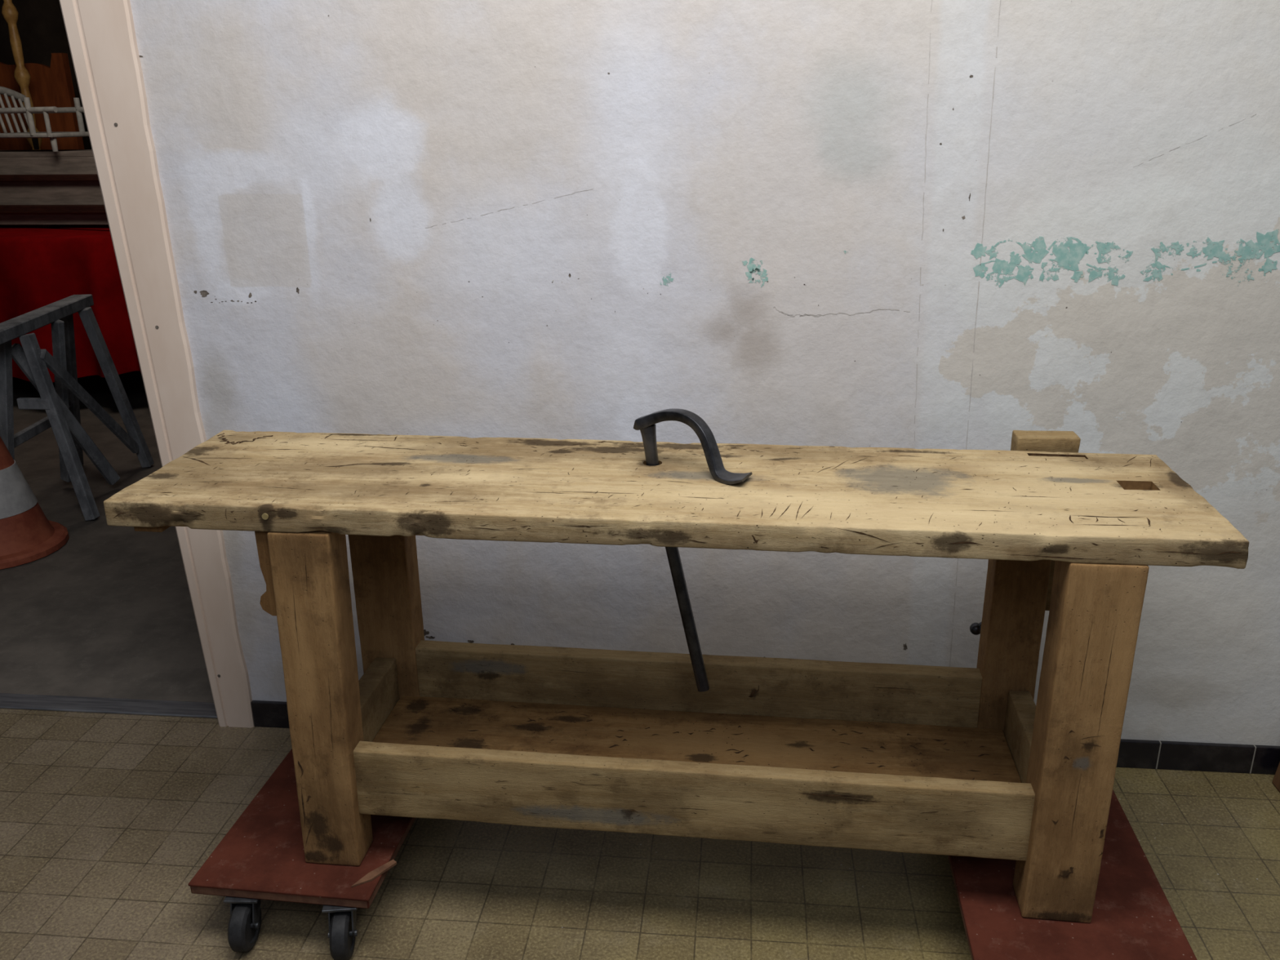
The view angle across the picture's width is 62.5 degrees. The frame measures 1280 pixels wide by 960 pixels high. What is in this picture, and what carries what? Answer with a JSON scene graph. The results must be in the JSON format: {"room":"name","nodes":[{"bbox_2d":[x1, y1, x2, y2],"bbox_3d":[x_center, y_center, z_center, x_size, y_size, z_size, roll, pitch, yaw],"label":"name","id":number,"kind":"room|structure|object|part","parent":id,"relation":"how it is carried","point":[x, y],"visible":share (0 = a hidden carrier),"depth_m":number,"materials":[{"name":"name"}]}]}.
{"room":"woodworking shop","nodes":[
{"label":"woodworking shop","id":0,"kind":"room"},
{"bbox_2d":[0,0,92,149],"bbox_3d":[-2.250,-2.430,7.544,5.700,2.800,0.100,1,20,6],"label":"wall","id":1,"kind":"structure","parent":0,"point":[40,24],"depth_m":7.45,"materials":[{"name":"paint"}]},
{"bbox_2d":[0,370,1279,959],"bbox_3d":[-1.382,0.425,3.722,8.300,0.050,8.800,1,20,6],"label":"floor","id":2,"kind":"structure","parent":0,"point":[107,820],"depth_m":2.40,"materials":[{"name":"tile"}]},
{"bbox_2d":[1,0,42,150],"bbox_3d":[-3.820,-2.113,6.671,0.102,2.820,0.102,1,20,6],"label":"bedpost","id":3,"kind":"object","parent":2,"relation":"on","point":[10,12],"visible":0.33,"depth_m":6.47,"materials":[{"name":"brown wood"}]},
{"bbox_2d":[0,436,69,569],"bbox_3d":[-2.498,-0.045,4.014,0.472,0.667,0.472,1,20,6],"label":"traffic cone","id":4,"kind":"object","parent":2,"relation":"on","point":[27,535],"visible":1,"depth_m":4.01,"materials":[{"name":"orange plastic"}]},
{"bbox_2d":[0,53,84,150],"bbox_3d":[-4.193,-1.796,7.047,1.140,1.980,0.060,1,20,6],"label":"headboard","id":5,"kind":"object","parent":2,"relation":"on","point":[52,86],"visible":0.24,"depth_m":6.75,"materials":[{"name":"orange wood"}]},
{"bbox_2d":[0,224,141,382],"bbox_3d":[-3.263,-0.988,6.256,2.990,0.965,1.053,1,20,6],"label":"cloth","id":6,"kind":"object","parent":2,"relation":"on","point":[40,266],"visible":0.27,"depth_m":5.77,"materials":[{"name":"red fabric"}]},
{"bbox_2d":[0,149,108,227],"bbox_3d":[-3.498,-1.727,6.257,1.740,0.430,0.370,1,20,6],"label":"shelf","id":7,"kind":"object","parent":6,"relation":"on","point":[47,188],"visible":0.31,"depth_m":6.11,"materials":[{"name":"brown wood"}]},
{"bbox_2d":[0,86,88,151],"bbox_3d":[-3.487,-2.099,6.119,0.597,0.362,0.435,4,20,14],"label":"armchair","id":8,"kind":"object","parent":7,"relation":"on","point":[28,111],"visible":0.88,"depth_m":6.08,"materials":[{"name":"white paint"}]},
{"bbox_3d":[-3.735,-2.161,6.163,0.085,0.268,0.435,4,20,14],"label":"backrest","id":9,"kind":"part","parent":8,"relation":"part of","materials":[{"name":"white paint"}]},
{"bbox_3d":[-3.506,-2.039,5.937,0.540,0.210,0.031,4,20,14],"label":"armrest","id":10,"kind":"part","parent":8,"relation":"part of","materials":[{"name":"white paint"}]},
{"bbox_3d":[-3.641,-2.033,6.359,0.035,0.082,0.035,4,20,14],"label":"leg","id":11,"kind":"part","parent":8,"relation":"part of","materials":[{"name":"white paint"}]},
{"bbox_3d":[-3.483,-2.011,6.149,0.490,0.025,0.400,4,20,14],"label":"seat","id":12,"kind":"part","parent":8,"relation":"part of","materials":[{"name":"white paint"}]},
{"bbox_3d":[-3.313,-1.899,5.968,0.035,0.082,0.035,4,20,14],"label":"leg","id":13,"kind":"part","parent":8,"relation":"part of","materials":[{"name":"white paint"}]},
{"bbox_3d":[-3.413,-2.163,6.284,0.540,0.210,0.031,4,20,14],"label":"armrest","id":14,"kind":"part","parent":8,"relation":"part of","materials":[{"name":"white paint"}]},
{"bbox_3d":[-3.497,-1.924,6.214,1.700,0.030,0.320,1,20,6],"label":"seat","id":15,"kind":"part","parent":7,"relation":"part of","materials":[{"name":"wood"}]},
{"bbox_3d":[-3.514,-1.743,6.088,1.740,0.035,0.040,1,20,6],"label":"rail","id":16,"kind":"part","parent":7,"relation":"part of","materials":[{"name":"brown wood"}]},
{"bbox_3d":[-3.512,-1.577,6.141,1.740,0.045,0.050,1,20,6],"label":"rail","id":17,"kind":"part","parent":7,"relation":"part of","materials":[{"name":"brown wood"}]},
{"bbox_3d":[-3.494,-1.723,6.290,0.040,0.400,0.270,1,20,6],"label":"panel","id":18,"kind":"part","parent":7,"relation":"part of","materials":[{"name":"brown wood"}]},
{"bbox_2d":[0,294,154,520],"bbox_3d":[-2.497,-0.315,4.541,0.439,0.825,0.904,-1,20,-2],"label":"sawhorse","id":19,"kind":"object","parent":2,"relation":"on","point":[61,406],"visible":0.92,"depth_m":4.46,"materials":[{"name":"grey wood"}]},
{"bbox_3d":[-2.604,-0.218,4.331,0.205,0.781,0.047,3,20,9],"label":"leg","id":20,"kind":"part","parent":19,"relation":"part of","materials":[{"name":"grey wood"}]},
{"bbox_3d":[-2.357,-0.207,4.293,0.189,0.780,0.050,4,20,13],"label":"leg","id":21,"kind":"part","parent":19,"relation":"part of","materials":[{"name":"grey wood"}]},
{"bbox_3d":[-2.640,-0.418,4.899,0.224,0.784,0.057,12,23,32],"label":"leg","id":22,"kind":"part","parent":19,"relation":"part of","materials":[{"name":"grey wood"}]},
{"bbox_3d":[-2.420,-0.417,4.886,0.204,0.783,0.058,-14,24,-34],"label":"leg","id":23,"kind":"part","parent":19,"relation":"part of","materials":[{"name":"grey wood"}]},
{"bbox_2d":[0,693,217,718],"bbox_3d":[-1.715,0.641,3.038,1.100,0.008,0.072,1,20,6],"label":"threshold","id":24,"kind":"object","parent":2,"relation":"on","point":[7,700],"depth_m":3.01,"materials":[{"name":"metal"}]},
{"bbox_2d":[187,748,415,959],"bbox_3d":[-0.682,0.784,2.402,0.379,0.140,0.706,2,20,7],"label":"dolly","id":25,"kind":"object","parent":2,"relation":"on","point":[261,856],"visible":0.55,"depth_m":2.16,"materials":[{"name":"red wood"}]},
{"bbox_2d":[351,859,396,887],"bbox_3d":[-0.538,0.798,2.135,0.017,0.008,0.101,15,25,37],"label":"wood shim","id":26,"kind":"object","parent":25,"relation":"on","point":[371,876],"visible":1,"depth_m":2.14,"materials":[{"name":"brown wood"}]},
{"bbox_2d":[103,430,1248,922],"bbox_3d":[0.040,0.329,2.236,2.006,0.812,0.605,2,20,7],"label":"workbench","id":27,"kind":"object","parent":25,"relation":"on","point":[911,758],"visible":0.98,"depth_m":2.05,"materials":[{"name":"brown wood"}]},
{"bbox_3d":[-0.624,0.432,2.082,0.134,0.736,0.084,2,20,7],"label":"leg","id":28,"kind":"part","parent":27,"relation":"part of","materials":[{"name":"brown wood"}]},
{"bbox_3d":[-0.576,0.307,2.431,0.132,0.736,0.077,2,20,7],"label":"leg","id":29,"kind":"part","parent":27,"relation":"part of","materials":[{"name":"brown wood"}]},
{"bbox_2d":[103,430,1248,568],"bbox_3d":[0.027,0.017,2.052,2.006,0.052,0.460,2,20,7],"label":"countertop","id":30,"kind":"structure","parent":27,"relation":"on","point":[1069,507],"depth_m":1.94,"materials":[{"name":"brown wood"}]},
{"bbox_2d":[633,408,752,692],"bbox_3d":[0.111,0.162,2.139,0.258,0.615,0.070,14,24,35],"label":"holdfast","id":31,"kind":"object","parent":27,"relation":"on","point":[646,425],"visible":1,"depth_m":2.10,"materials":[{"name":"metal"}]},
{"bbox_2d":[372,695,1022,782],"bbox_3d":[0.098,0.586,2.236,1.359,0.027,0.320,2,20,7],"label":"shelf","id":32,"kind":"object","parent":27,"relation":"attached to","point":[892,744],"depth_m":2.29,"materials":[{"name":"brown wood"}]},
{"bbox_3d":[0.794,0.349,2.267,0.112,0.736,0.077,2,20,7],"label":"leg","id":33,"kind":"part","parent":27,"relation":"part of","materials":[{"name":"brown wood"}]},
{"bbox_3d":[0.790,0.473,1.917,0.128,0.736,0.094,2,20,7],"label":"leg","id":34,"kind":"part","parent":27,"relation":"part of","materials":[{"name":"brown wood"}]},
{"bbox_2d":[947,789,1197,959],"bbox_3d":[0.840,0.840,2.191,0.399,0.140,0.791,2,20,7],"label":"dolly","id":35,"kind":"object","parent":2,"relation":"on","point":[1133,918],"visible":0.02,"depth_m":2.00,"materials":[{"name":"red wood"}]},
{"bbox_2d":[1272,762,1279,791],"bbox_3d":[1.619,0.691,2.555,0.109,0.160,0.080,1,20,6],"label":"block","id":36,"kind":"object","parent":2,"relation":"on","point":[1276,781],"visible":1,"depth_m":2.60,"materials":[{"name":"brown wood"}]},
{"bbox_2d":[129,0,1279,746],"bbox_3d":[-1.471,-0.672,2.556,8.300,2.800,0.131,1,20,6],"label":"wall","id":37,"kind":"structure","parent":0,"point":[957,224],"depth_m":2.37,"materials":[{"name":"paint"}]},
{"bbox_2d":[58,0,254,728],"bbox_3d":[-1.178,-0.399,2.597,0.212,2.250,0.118,1,20,6],"label":"trim","id":38,"kind":"structure","parent":37,"relation":"attached to","point":[101,37],"depth_m":2.50,"materials":[{"name":"paint"}]},
{"bbox_2d":[250,700,1279,774],"bbox_3d":[0.801,0.685,2.723,3.750,0.078,0.012,1,20,6],"label":"baseboard","id":39,"kind":"structure","parent":37,"relation":"attached to","point":[1133,753],"depth_m":2.66,"materials":[{"name":"tile"}]}
]}

